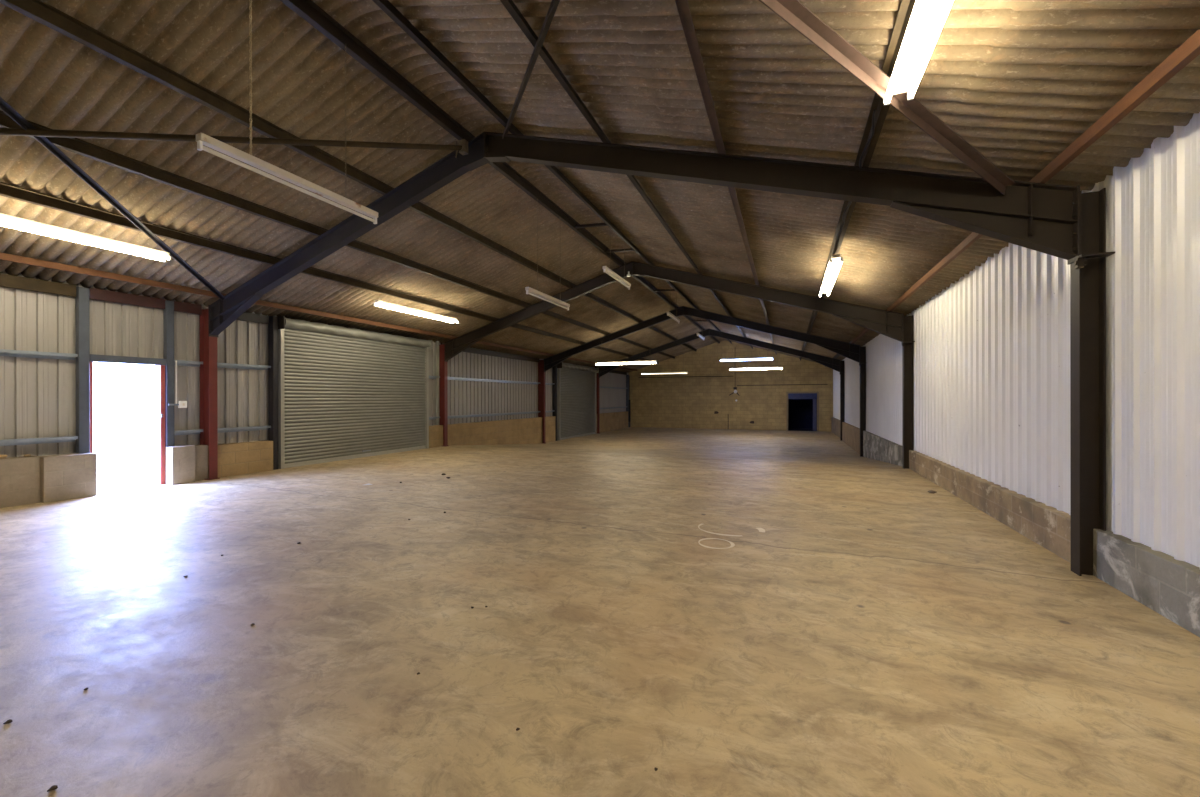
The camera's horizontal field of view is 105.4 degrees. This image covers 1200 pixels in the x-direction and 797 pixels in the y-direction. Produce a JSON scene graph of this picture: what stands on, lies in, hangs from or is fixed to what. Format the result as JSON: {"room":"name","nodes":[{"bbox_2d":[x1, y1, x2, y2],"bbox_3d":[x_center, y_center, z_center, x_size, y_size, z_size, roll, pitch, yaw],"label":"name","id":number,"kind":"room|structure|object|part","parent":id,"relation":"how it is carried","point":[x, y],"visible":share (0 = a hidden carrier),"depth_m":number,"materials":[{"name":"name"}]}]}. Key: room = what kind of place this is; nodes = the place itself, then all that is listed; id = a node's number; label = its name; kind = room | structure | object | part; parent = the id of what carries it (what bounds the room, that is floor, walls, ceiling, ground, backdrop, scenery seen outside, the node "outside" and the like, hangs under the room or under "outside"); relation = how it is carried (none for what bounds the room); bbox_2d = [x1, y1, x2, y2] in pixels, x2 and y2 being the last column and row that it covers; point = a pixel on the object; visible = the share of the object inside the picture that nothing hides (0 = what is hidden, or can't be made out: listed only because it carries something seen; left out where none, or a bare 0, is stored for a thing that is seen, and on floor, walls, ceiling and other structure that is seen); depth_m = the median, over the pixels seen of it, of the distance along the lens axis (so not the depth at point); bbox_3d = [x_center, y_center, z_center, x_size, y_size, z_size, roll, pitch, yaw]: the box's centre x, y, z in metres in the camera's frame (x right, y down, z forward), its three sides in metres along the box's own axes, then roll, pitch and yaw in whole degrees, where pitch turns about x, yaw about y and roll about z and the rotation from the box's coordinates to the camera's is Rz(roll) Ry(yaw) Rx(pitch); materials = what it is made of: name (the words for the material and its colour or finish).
{"room":"empty warehouse","nodes":[
{"label":"empty warehouse","id":0,"kind":"room"},
{"bbox_2d":[0,270,630,507],"bbox_3d":[-4.911,0.281,13.911,0.420,4.150,36.400,0,0,22],"label":"wall","id":1,"kind":"structure","parent":0,"point":[38,395],"depth_m":7.93,"materials":[{"name":"grey metal"}]},
{"bbox_2d":[0,273,75,296],"bbox_3d":[-9.864,-1.601,1.970,0.060,0.170,10.550,0,0,22],"label":"rail","id":2,"kind":"object","parent":1,"relation":"attached to","point":[9,281],"visible":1,"depth_m":6.48,"materials":[{"name":"brown metal"}]},
{"bbox_2d":[0,349,77,359],"bbox_3d":[-9.862,-0.614,1.970,0.140,0.087,10.550,0,0,22],"label":"wall rail","id":3,"kind":"object","parent":1,"relation":"attached to","point":[3,352],"visible":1,"depth_m":6.48,"materials":[{"name":"metal"}]},
{"bbox_2d":[0,436,77,445],"bbox_3d":[-9.860,0.611,1.972,0.140,0.087,10.550,0,0,22],"label":"wall rail","id":4,"kind":"object","parent":1,"relation":"attached to","point":[7,442],"visible":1,"depth_m":6.48,"materials":[{"name":"metal"}]},
{"bbox_2d":[75,287,89,453],"bbox_3d":[-7.812,-0.424,6.905,0.100,2.498,0.115,0,0,22],"label":"wall post","id":5,"kind":"object","parent":1,"relation":"attached to","point":[82,313],"visible":1,"depth_m":6.87,"materials":[{"name":"grey metal"}]},
{"bbox_2d":[90,354,165,484],"bbox_3d":[-7.668,0.396,7.411,0.220,2.140,0.920,0,0,22],"label":"door frame","id":6,"kind":"structure","parent":1,"relation":"in","point":[159,364],"depth_m":7.76,"materials":[{"name":"blue paint"}]},
{"bbox_2d":[89,287,201,314],"bbox_3d":[-7.532,-1.609,7.644,0.060,0.170,1.440,0,0,22],"label":"rail","id":7,"kind":"object","parent":1,"relation":"attached to","point":[94,293],"visible":0.93,"depth_m":7.49,"materials":[{"name":"brown metal"}]},
{"bbox_2d":[163,300,173,446],"bbox_3d":[-7.417,-0.426,7.867,0.100,2.498,0.105,0,0,22],"label":"wall post","id":8,"kind":"object","parent":1,"relation":"on","point":[168,312],"visible":1,"depth_m":7.83,"materials":[{"name":"grey metal"}]},
{"bbox_2d":[168,361,186,407],"bbox_3d":[-7.311,-0.245,7.918,0.056,0.820,0.250,0,0,22],"label":"light switch","id":9,"kind":"object","parent":8,"relation":"attached to","point":[181,404],"visible":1,"depth_m":7.93,"materials":[{"name":"white plastic"}]},
{"bbox_2d":[174,360,202,366],"bbox_3d":[-7.334,-0.624,8.121,0.140,0.087,0.410,0,0,22],"label":"wall rail","id":10,"kind":"object","parent":1,"relation":"attached to","point":[179,362],"visible":0.79,"depth_m":8.11,"materials":[{"name":"metal"}]},
{"bbox_2d":[174,429,202,434],"bbox_3d":[-7.332,0.602,8.122,0.140,0.087,0.410,0,0,22],"label":"wall rail","id":11,"kind":"object","parent":1,"relation":"attached to","point":[194,431],"visible":0.84,"depth_m":8.10,"materials":[{"name":"metal"}]},
{"bbox_2d":[217,363,270,369],"bbox_3d":[-7.006,-0.625,8.919,0.140,0.087,1.035,0,0,22],"label":"wall rail","id":12,"kind":"object","parent":1,"relation":"attached to","point":[219,365],"visible":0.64,"depth_m":8.93,"materials":[{"name":"metal"}]},
{"bbox_2d":[218,426,270,432],"bbox_3d":[-7.004,0.600,8.920,0.140,0.087,1.035,0,0,22],"label":"wall rail","id":13,"kind":"object","parent":1,"relation":"attached to","point":[250,428],"visible":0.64,"depth_m":8.91,"materials":[{"name":"metal"}]},
{"bbox_2d":[236,312,268,323],"bbox_3d":[-7.009,-1.611,8.916,0.060,0.170,1.030,0,0,22],"label":"rail","id":14,"kind":"object","parent":1,"relation":"attached to","point":[250,317],"visible":0.5,"depth_m":9.12,"materials":[{"name":"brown metal"}]},
{"bbox_2d":[278,316,431,468],"bbox_3d":[-5.817,-0.120,11.416,0.280,3.160,4.237,0,0,22],"label":"roller shutter","id":15,"kind":"object","parent":1,"relation":"attached to","point":[344,393],"visible":1,"depth_m":10.96,"materials":[{"name":"grey metal"}]},
{"bbox_2d":[436,341,438,424],"bbox_3d":[-4.927,-0.469,13.873,0.060,2.550,0.080,0,0,22],"label":"strip","id":16,"kind":"object","parent":1,"relation":"attached to","point":[437,342],"visible":1,"depth_m":13.84,"materials":[{"name":"metal"}]},
{"bbox_2d":[441,343,538,362],"bbox_3d":[-3.754,-1.623,16.838,0.060,0.170,5.960,0,0,22],"label":"rail","id":17,"kind":"object","parent":1,"relation":"attached to","point":[468,350],"visible":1,"depth_m":16.81,"materials":[{"name":"brown metal"}]},
{"bbox_2d":[448,377,539,384],"bbox_3d":[-3.752,-0.637,16.839,0.140,0.087,5.960,0,0,22],"label":"wall rail","id":18,"kind":"object","parent":1,"relation":"attached to","point":[449,378],"visible":1,"depth_m":16.31,"materials":[{"name":"metal"}]},
{"bbox_2d":[448,411,539,418],"bbox_3d":[-3.750,0.588,16.840,0.140,0.087,5.960,0,0,22],"label":"wall rail","id":19,"kind":"object","parent":1,"relation":"attached to","point":[531,412],"visible":1,"depth_m":16.39,"materials":[{"name":"metal"}]},
{"bbox_2d":[557,362,598,439],"bbox_3d":[-1.035,0.134,23.052,0.280,3.584,4.397,0,0,22],"label":"roller shutter","id":20,"kind":"object","parent":1,"relation":"attached to","point":[576,385],"visible":0.99,"depth_m":22.73,"materials":[{"name":"grey metal"}]},
{"bbox_2d":[595,367,626,374],"bbox_3d":[0.745,-1.639,27.785,0.060,0.170,5.230,0,0,22],"label":"rail","id":21,"kind":"object","parent":1,"relation":"attached to","point":[612,371],"visible":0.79,"depth_m":28.72,"materials":[{"name":"brown metal"}]},
{"bbox_2d":[600,406,626,408],"bbox_3d":[0.750,0.572,27.791,0.140,0.087,5.240,0,0,22],"label":"wall rail","id":22,"kind":"object","parent":1,"relation":"attached to","point":[625,406],"visible":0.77,"depth_m":27.68,"materials":[{"name":"metal"}]},
{"bbox_2d":[0,427,1199,796],"bbox_3d":[0.706,1.815,11.605,12.520,0.734,36.600,0,0,22],"label":"floor","id":23,"kind":"structure","parent":0,"point":[882,634],"depth_m":2.79,"materials":[{"name":"concrete"}]},
{"bbox_2d":[47,785,57,791],"bbox_3d":[-2.043,1.455,1.705,0.023,0.012,0.026,0,0,22],"label":"debris","id":24,"kind":"object","parent":23,"relation":"on","point":[53,787],"visible":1,"depth_m":1.70,"materials":[{"name":"stone"}]},
{"bbox_2d":[199,309,219,479],"bbox_3d":[-7.127,-0.086,8.334,0.320,3.100,0.170,0,0,22],"label":"steel column","id":25,"kind":"structure","parent":23,"relation":"on","point":[207,345],"depth_m":8.33,"materials":[{"name":"red metal"}]},
{"bbox_2d":[208,132,490,336],"bbox_3d":[-4.266,-2.294,7.100,5.978,2.349,0.253,0,0,22],"label":"rafter","id":26,"kind":"object","parent":25,"relation":"on","point":[221,314],"depth_m":6.98,"materials":[{"name":"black metal"}]},
{"bbox_2d":[0,97,225,300],"bbox_3d":[-5.341,-2.515,4.310,0.050,1.598,7.856,0,0,-19],"label":"brace","id":27,"kind":"object","parent":26,"relation":"attached to","point":[11,112],"visible":1,"depth_m":5.12,"materials":[{"name":"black metal"}]},
{"bbox_3d":[-6.994,-1.399,8.278,0.031,0.566,0.150,0,0,22],"label":"plate","id":28,"kind":"part","parent":26,"relation":"part of","materials":[{"name":"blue metal"}]},
{"bbox_2d":[0,127,461,150],"bbox_3d":[-5.348,-2.498,4.292,7.895,1.635,0.064,0,0,-26],"label":"brace","id":29,"kind":"object","parent":26,"relation":"attached to","point":[3,131],"visible":0.94,"depth_m":4.88,"materials":[{"name":"brown metal"}]},
{"bbox_2d":[0,252,637,370],"bbox_3d":[-4.424,-1.831,13.708,0.050,0.087,36.400,0,0,22],"label":"purlin","id":30,"kind":"structure","parent":26,"relation":"on","point":[3,256],"depth_m":7.67,"materials":[{"name":"brown metal"}]},
{"bbox_2d":[0,182,658,363],"bbox_3d":[-3.091,-2.277,13.159,0.115,0.115,36.400,0,0,22],"label":"purlin","id":31,"kind":"structure","parent":26,"relation":"on","point":[6,190],"depth_m":6.72,"materials":[{"name":"brown metal"}]},
{"bbox_3d":[-1.823,-3.274,6.016,0.136,0.229,0.108,0,0,22],"label":"brace bracket","id":32,"kind":"part","parent":26,"relation":"part of","materials":[{"name":"beige metal"}]},
{"bbox_3d":[-1.630,-3.272,6.071,0.318,0.383,0.150,0,0,22],"label":"apex plate","id":33,"kind":"part","parent":26,"relation":"part of","materials":[{"name":"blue metal"}]},
{"bbox_2d":[268,316,278,469],"bbox_3d":[-6.740,-0.117,9.435,0.160,3.160,0.100,0,0,22],"label":"wall post","id":34,"kind":"object","parent":23,"relation":"on","point":[273,320],"visible":0.94,"depth_m":9.39,"materials":[{"name":"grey metal"}]},
{"bbox_2d":[439,345,447,446],"bbox_3d":[-4.809,-0.094,13.977,0.320,3.100,0.170,0,0,22],"label":"steel column","id":35,"kind":"structure","parent":23,"relation":"on","point":[443,367],"depth_m":13.97,"materials":[{"name":"red metal"}]},
{"bbox_2d":[444,261,633,361],"bbox_3d":[-1.927,-2.303,12.789,5.978,2.349,0.150,0,0,22],"label":"rafter","id":36,"kind":"object","parent":35,"relation":"on","point":[453,347],"visible":0.85,"depth_m":12.83,"materials":[{"name":"brown metal"}]},
{"bbox_2d":[0,110,674,358],"bbox_3d":[-2.074,-2.608,12.741,0.115,0.115,36.400,0,0,22],"label":"purlin","id":37,"kind":"structure","parent":36,"relation":"on","point":[78,146],"depth_m":6.03,"materials":[{"name":"brown metal"}]},
{"bbox_2d":[0,0,696,350],"bbox_3d":[-0.798,-3.024,12.216,0.115,0.115,36.400,0,0,22],"label":"purlin","id":38,"kind":"structure","parent":36,"relation":"on","point":[39,11],"depth_m":4.69,"materials":[{"name":"brown metal"}]},
{"bbox_3d":[-4.675,-1.407,13.920,0.031,0.566,0.150,0,0,22],"label":"plate","id":39,"kind":"part","parent":36,"relation":"part of","materials":[{"name":"brown metal"}]},
{"bbox_2d":[280,0,719,343],"bbox_3d":[0.533,-3.461,11.668,0.115,0.122,36.400,0,0,22],"label":"purlin","id":40,"kind":"structure","parent":36,"relation":"on","point":[308,10],"depth_m":5.23,"materials":[{"name":"brown metal"}]},
{"bbox_2d":[196,0,377,223],"bbox_3d":[-2.606,-2.608,4.008,0.070,1.621,1.540,0,0,22],"label":"lamp","id":41,"kind":"object","parent":40,"relation":"hanging from","point":[202,139],"visible":1,"depth_m":3.73,"materials":[{"name":"white metal"}]},
{"bbox_3d":[-2.765,-2.662,3.619,0.017,1.512,0.018,0,0,-23],"label":"chain","id":42,"kind":"part","parent":41,"relation":"part of","materials":[{"name":"metal"}]},
{"bbox_3d":[-2.446,-2.663,4.396,0.014,1.508,0.014,0,0,-23],"label":"chain","id":43,"kind":"part","parent":41,"relation":"part of","materials":[{"name":"metal"}]},
{"bbox_2d":[525,201,569,309],"bbox_3d":[-0.903,-2.564,8.151,0.070,1.721,1.520,0,0,22],"label":"lamp","id":44,"kind":"object","parent":40,"relation":"hanging from","point":[528,289],"visible":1,"depth_m":8.02,"materials":[{"name":"white metal"}]},
{"bbox_3d":[-1.062,-2.619,7.763,0.014,1.610,0.014,0,0,-23],"label":"chain","id":45,"kind":"part","parent":44,"relation":"part of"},
{"bbox_3d":[-0.743,-2.621,8.540,0.014,1.610,0.014,0,0,-23],"label":"chain","id":46,"kind":"part","parent":44,"relation":"part of","materials":[{"name":"grey metal"}]},
{"bbox_2d":[654,289,675,290],"bbox_3d":[2.047,-3.409,14.398,0.693,0.095,0.050,0,0,22],"label":"tie","id":47,"kind":"object","parent":40,"relation":"attached to","point":[656,289],"visible":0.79,"depth_m":14.37,"materials":[{"name":"brown metal"}]},
{"bbox_2d":[692,320,707,321],"bbox_3d":[4.404,-3.418,20.133,0.693,0.095,0.050,0,0,22],"label":"tie","id":48,"kind":"object","parent":40,"relation":"attached to","point":[692,320],"visible":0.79,"depth_m":20.14,"materials":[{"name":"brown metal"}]},
{"bbox_3d":[0.689,-3.280,11.713,0.318,0.383,0.150,0,0,22],"label":"apex plate","id":49,"kind":"part","parent":36,"relation":"part of","materials":[{"name":"brown metal"}]},
{"bbox_2d":[538,360,545,443],"bbox_3d":[-2.490,0.140,19.619,0.320,3.584,0.170,0,0,22],"label":"steel column","id":50,"kind":"structure","parent":23,"relation":"on","point":[541,374],"depth_m":19.61,"materials":[{"name":"red metal"}]},
{"bbox_2d":[544,306,682,371],"bbox_3d":[0.391,-2.311,18.431,5.978,2.349,0.150,0,0,22],"label":"rafter","id":51,"kind":"object","parent":50,"relation":"on","point":[554,360],"visible":1,"depth_m":18.44,"materials":[{"name":"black metal"}]},
{"bbox_2d":[595,360,656,364],"bbox_3d":[1.004,-1.832,18.051,2.500,0.973,0.178,0,0,22],"label":"lamp","id":52,"kind":"object","parent":51,"relation":"hanging from","point":[651,361],"visible":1,"depth_m":17.96,"materials":[{"name":"white plastic"}]},
{"bbox_2d":[553,365,556,440],"bbox_3d":[-2.055,0.118,20.835,0.160,3.624,0.140,0,0,22],"label":"wall post","id":53,"kind":"object","parent":23,"relation":"on","point":[554,367],"visible":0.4,"depth_m":20.78,"materials":[{"name":"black metal"}]},
{"bbox_2d":[596,373,599,432],"bbox_3d":[-0.171,0.131,25.261,0.320,3.584,0.170,0,0,22],"label":"steel column","id":54,"kind":"structure","parent":23,"relation":"on","point":[597,374],"depth_m":25.24,"materials":[{"name":"metal"}]},
{"bbox_2d":[599,329,708,377],"bbox_3d":[2.710,-2.320,24.074,5.978,2.349,0.150,0,0,22],"label":"rafter","id":55,"kind":"object","parent":54,"relation":"on","point":[603,370],"visible":0.98,"depth_m":24.00,"materials":[{"name":"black metal"}]},
{"bbox_2d":[641,355,687,374],"bbox_3d":[3.323,-1.801,23.693,2.440,1.075,0.070,0,0,22],"label":"lamp","id":56,"kind":"object","parent":55,"relation":"hanging from","point":[678,372],"visible":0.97,"depth_m":23.63,"materials":[{"name":"white plastic"}]},
{"bbox_2d":[626,375,628,427],"bbox_3d":[1.828,0.174,30.256,0.180,3.484,0.120,0,0,22],"label":"wall post","id":57,"kind":"object","parent":23,"relation":"on","point":[627,376],"visible":0.86,"depth_m":30.20,"materials":[{"name":"grey metal"}]},
{"bbox_2d":[629,375,630,427],"bbox_3d":[1.954,0.199,30.194,0.080,3.434,0.140,0,0,22],"label":"pipe","id":58,"kind":"object","parent":23,"relation":"on","point":[629,375],"visible":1,"depth_m":30.18,"materials":[{"name":"black metal"}]},
{"bbox_2d":[698,538,734,548],"bbox_3d":[1.164,1.451,4.575,0.355,0.002,0.336,0,0,22],"label":"chalk mark","id":59,"kind":"object","parent":23,"relation":"on","point":[731,543],"visible":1,"depth_m":4.54,"materials":[{"name":"white paint"}]},
{"bbox_2d":[698,524,741,535],"bbox_3d":[1.259,1.450,5.006,0.214,0.002,0.581,0,0,-34],"label":"chalk mark","id":60,"kind":"object","parent":23,"relation":"on","point":[699,524],"visible":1,"depth_m":4.91,"materials":[{"name":"white paint"}]},
{"bbox_2d":[840,361,844,440],"bbox_3d":[10.965,0.096,20.685,0.160,3.624,0.130,0,0,22],"label":"steel column","id":61,"kind":"structure","parent":23,"relation":"on","point":[842,380],"depth_m":20.68,"materials":[{"name":"black metal"}]},
{"bbox_2d":[709,329,839,371],"bbox_3d":[8.183,-2.327,21.825,5.848,2.349,0.150,0,0,22],"label":"rafter","id":62,"kind":"object","parent":61,"relation":"on","point":[832,363],"visible":1,"depth_m":21.61,"materials":[{"name":"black metal"}]},
{"bbox_2d":[720,357,772,360],"bbox_3d":[7.077,-2.087,22.149,2.440,0.497,0.178,0,0,22],"label":"lamp","id":63,"kind":"object","parent":62,"relation":"hanging from","point":[762,358],"visible":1,"depth_m":22.07,"materials":[{"name":"white plastic"}]},
{"bbox_2d":[729,351,782,369],"bbox_3d":[7.550,-1.825,22.194,2.440,0.871,0.178,0,0,22],"label":"lamp","id":64,"kind":"object","parent":62,"relation":"hanging from","point":[752,368],"visible":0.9,"depth_m":22.13,"materials":[{"name":"white plastic"}]},
{"bbox_2d":[860,346,865,456],"bbox_3d":[8.647,0.104,15.043,0.160,3.624,0.130,0,0,22],"label":"steel column","id":65,"kind":"structure","parent":23,"relation":"on","point":[862,349],"depth_m":15.03,"materials":[{"name":"metal"}]},
{"bbox_2d":[683,306,859,362],"bbox_3d":[5.864,-2.319,16.182,5.848,2.349,0.150,0,0,22],"label":"rafter","id":66,"kind":"object","parent":65,"relation":"on","point":[851,351],"visible":0.99,"depth_m":15.93,"materials":[{"name":"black metal"}]},
{"bbox_2d":[902,315,912,468],"bbox_3d":[6.328,-0.129,9.400,0.160,3.140,0.130,0,0,22],"label":"steel column","id":67,"kind":"structure","parent":23,"relation":"on","point":[907,350],"depth_m":9.39,"materials":[{"name":"metal"}]},
{"bbox_2d":[632,261,903,343],"bbox_3d":[3.546,-2.310,10.540,5.848,2.349,0.150,0,0,22],"label":"rafter","id":68,"kind":"object","parent":67,"relation":"on","point":[890,324],"visible":0.99,"depth_m":10.22,"materials":[{"name":"brown metal"}]},
{"bbox_2d":[500,0,752,348],"bbox_3d":[2.344,-3.043,10.925,0.098,0.115,36.400,0,0,22],"label":"purlin","id":69,"kind":"structure","parent":68,"relation":"on","point":[509,5],"depth_m":4.60,"materials":[{"name":"brown metal"}]},
{"bbox_3d":[0.986,-3.280,11.591,0.318,0.383,0.150,0,0,22],"label":"apex plate","id":70,"kind":"part","parent":68,"relation":"part of","materials":[{"name":"brown metal"}]},
{"bbox_2d":[675,0,776,354],"bbox_3d":[3.574,-2.646,10.420,0.098,0.115,36.400,0,0,22],"label":"purlin","id":71,"kind":"structure","parent":68,"relation":"on","point":[682,5],"depth_m":3.96,"materials":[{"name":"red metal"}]},
{"bbox_3d":[6.236,-1.442,9.436,0.031,0.605,0.150,0,0,22],"label":"plate","id":72,"kind":"part","parent":68,"relation":"part of","materials":[{"name":"brown metal"}]},
{"bbox_2d":[1070,188,1105,575],"bbox_3d":[4.009,-0.121,3.758,0.160,3.140,0.130,0,0,22],"label":"steel column","id":73,"kind":"structure","parent":23,"relation":"on","point":[1087,283],"depth_m":3.74,"materials":[{"name":"black metal"}]},
{"bbox_2d":[484,132,1079,264],"bbox_3d":[1.227,-2.302,4.898,5.848,2.349,0.150,0,0,22],"label":"rafter","id":74,"kind":"object","parent":73,"relation":"on","point":[1041,217],"visible":0.99,"depth_m":4.37,"materials":[{"name":"brown metal"}]},
{"bbox_3d":[-1.332,-3.272,5.948,0.318,0.383,0.150,0,0,22],"label":"apex plate","id":75,"kind":"part","parent":74,"relation":"part of","materials":[{"name":"brown metal"}]},
{"bbox_2d":[503,0,559,137],"bbox_3d":[0.086,-2.515,2.058,0.050,1.613,7.859,0,0,-19],"label":"brace","id":76,"kind":"object","parent":74,"relation":"attached to","point":[554,3],"visible":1,"depth_m":3.92,"materials":[{"name":"brown metal"}]},
{"bbox_2d":[372,0,731,343],"bbox_3d":[1.196,-3.417,11.396,0.098,0.122,36.400,0,0,22],"label":"purlin","id":77,"kind":"structure","parent":74,"relation":"on","point":[386,6],"depth_m":5.08,"materials":[{"name":"brown metal"}]},
{"bbox_2d":[575,222,607,227],"bbox_3d":[-0.177,-3.401,8.987,0.693,0.095,0.050,0,0,22],"label":"tie","id":78,"kind":"object","parent":77,"relation":"attached to","point":[604,223],"visible":0.86,"depth_m":8.96,"materials":[{"name":"brown metal"}]},
{"bbox_2d":[602,229,630,288],"bbox_3d":[0.362,-2.884,9.361,0.070,0.973,1.500,0,0,22],"label":"lamp","id":79,"kind":"object","parent":77,"relation":"hanging from","point":[606,269],"visible":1,"depth_m":9.22,"materials":[{"name":"white metal"}]},
{"bbox_2d":[605,248,633,252],"bbox_3d":[0.451,-3.404,10.513,0.693,0.095,0.050,0,0,22],"label":"tie","id":80,"kind":"object","parent":77,"relation":"attached to","point":[628,249],"visible":0.86,"depth_m":10.50,"materials":[{"name":"brown metal"}]},
{"bbox_2d":[666,286,679,322],"bbox_3d":[2.243,-2.890,13.940,0.070,0.973,1.500,0,0,22],"label":"lamp","id":81,"kind":"object","parent":77,"relation":"hanging from","point":[669,314],"visible":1,"depth_m":13.78,"materials":[{"name":"white metal"}]},
{"bbox_2d":[696,319,704,339],"bbox_3d":[4.029,-2.897,18.287,0.070,0.973,1.500,0,0,22],"label":"lamp","id":82,"kind":"object","parent":77,"relation":"hanging from","point":[698,334],"visible":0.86,"depth_m":18.50,"materials":[{"name":"white metal"}]},
{"bbox_2d":[799,0,915,360],"bbox_3d":[4.787,-2.255,9.922,0.098,0.115,36.400,0,0,22],"label":"purlin","id":83,"kind":"structure","parent":74,"relation":"on","point":[906,7],"depth_m":3.67,"materials":[{"name":"brown metal"}]},
{"bbox_2d":[819,254,842,296],"bbox_3d":[3.874,-2.027,7.724,0.178,0.117,2.440,0,0,22],"label":"lamp","id":84,"kind":"object","parent":83,"relation":"hanging from","point":[834,260],"visible":1,"depth_m":7.31,"materials":[{"name":"white plastic"}]},
{"bbox_2d":[832,109,875,252],"bbox_3d":[2.778,-2.175,5.110,0.054,0.040,3.572,0,0,22],"label":"power cable","id":85,"kind":"object","parent":83,"relation":"attached to","point":[874,111],"visible":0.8,"depth_m":4.06,"materials":[{"name":"black rubber"}]},
{"bbox_2d":[884,0,952,105],"bbox_3d":[1.603,-2.104,2.041,0.178,0.117,2.440,0,0,22],"label":"lamp","id":86,"kind":"object","parent":83,"relation":"hanging from","point":[925,12],"visible":0.96,"depth_m":2.70,"materials":[{"name":"white plastic"}]},
{"bbox_2d":[759,0,1014,194],"bbox_3d":[-0.021,-2.550,2.129,7.869,1.623,0.075,0,0,-27],"label":"brace","id":87,"kind":"object","parent":74,"relation":"attached to","point":[798,16],"visible":1,"depth_m":3.10,"materials":[{"name":"red metal"}]},
{"bbox_2d":[851,29,1199,343],"bbox_3d":[3.720,-1.846,3.874,0.050,0.087,24.400,0,0,22],"label":"purlin","id":88,"kind":"structure","parent":74,"relation":"on","point":[1189,50],"depth_m":3.02,"materials":[{"name":"red-brown painted steel"}]},
{"bbox_3d":[3.918,-1.433,3.794,0.031,0.605,0.150,0,0,22],"label":"plate","id":89,"kind":"part","parent":74,"relation":"part of","materials":[{"name":"brown metal"}]},
{"bbox_2d":[1073,251,1114,268],"bbox_3d":[3.950,-1.106,3.658,0.210,0.090,0.093,0,0,22],"label":"cleat","id":90,"kind":"object","parent":73,"relation":"attached to","point":[1079,262],"visible":1,"depth_m":3.68,"materials":[{"name":"brown metal"}]},
{"bbox_2d":[0,0,1199,372],"bbox_3d":[0.660,-2.644,11.613,12.644,1.986,36.693,0,0,22],"label":"ceiling","id":91,"kind":"structure","parent":0,"point":[1019,81],"depth_m":4.82,"materials":[{"name":"brown metal"}]},
{"bbox_2d":[0,213,170,261],"bbox_3d":[-6.441,-1.951,5.196,0.178,0.117,2.440,0,0,22],"label":"lamp","id":92,"kind":"object","parent":91,"relation":"hanging from","point":[10,221],"visible":1,"depth_m":5.51,"materials":[{"name":"white plastic"}]},
{"bbox_2d":[373,300,457,323],"bbox_3d":[-4.157,-1.979,10.570,0.178,0.117,2.440,0,0,22],"label":"lamp","id":93,"kind":"object","parent":91,"relation":"hanging from","point":[388,305],"visible":1,"depth_m":10.34,"materials":[{"name":"white plastic"}]},
{"bbox_2d":[628,341,832,431],"bbox_3d":[7.671,-0.802,28.535,12.500,5.850,0.220,0,0,22],"label":"wall","id":94,"kind":"structure","parent":0,"point":[678,400],"depth_m":28.39,"materials":[{"name":"beige brick"}]},
{"bbox_2d":[639,376,732,377],"bbox_3d":[5.397,-1.384,29.317,6.100,0.064,0.044,0,0,22],"label":"conduit pipe","id":95,"kind":"object","parent":94,"relation":"attached to","point":[689,376],"visible":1,"depth_m":29.01,"materials":[{"name":"brown metal"}]},
{"bbox_2d":[737,384,827,385],"bbox_3d":[10.716,-0.801,27.132,5.000,0.036,0.036,0,0,22],"label":"conduit pipe","id":96,"kind":"object","parent":94,"relation":"attached to","point":[798,384],"visible":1,"depth_m":26.74,"materials":[{"name":"brown metal"}]},
{"bbox_2d":[786,392,818,430],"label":"door","id":97,"kind":"structure","parent":94,"relation":"in","point":[802,408],"depth_m":28.93,"materials":[{"name":"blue paint"}]},
{"bbox_2d":[831,112,1199,636],"bbox_3d":[6.411,0.286,9.259,0.280,4.310,36.400,0,0,22],"label":"wall","id":98,"kind":"structure","parent":0,"point":[991,351],"depth_m":4.24,"materials":[{"name":"white metal"}]},
{"label":"outside","id":99,"kind":"structure","parent":0,"visible":0},
{"bbox_2d":[93,428,154,491],"bbox_3d":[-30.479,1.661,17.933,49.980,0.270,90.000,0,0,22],"label":"ground","id":100,"kind":"structure","parent":99,"point":[124,448],"depth_m":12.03,"materials":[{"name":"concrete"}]},
{"bbox_2d":[93,397,154,430],"bbox_3d":[-24.989,0.722,18.378,0.300,1.590,65.000,0,0,22],"label":"wall","id":101,"kind":"structure","parent":100,"relation":"on","point":[109,413],"depth_m":22.32,"materials":[{"name":"white"}]},
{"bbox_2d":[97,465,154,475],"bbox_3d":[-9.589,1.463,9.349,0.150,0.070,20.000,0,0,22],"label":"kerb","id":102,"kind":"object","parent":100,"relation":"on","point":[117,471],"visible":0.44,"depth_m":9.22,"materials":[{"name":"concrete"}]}
]}

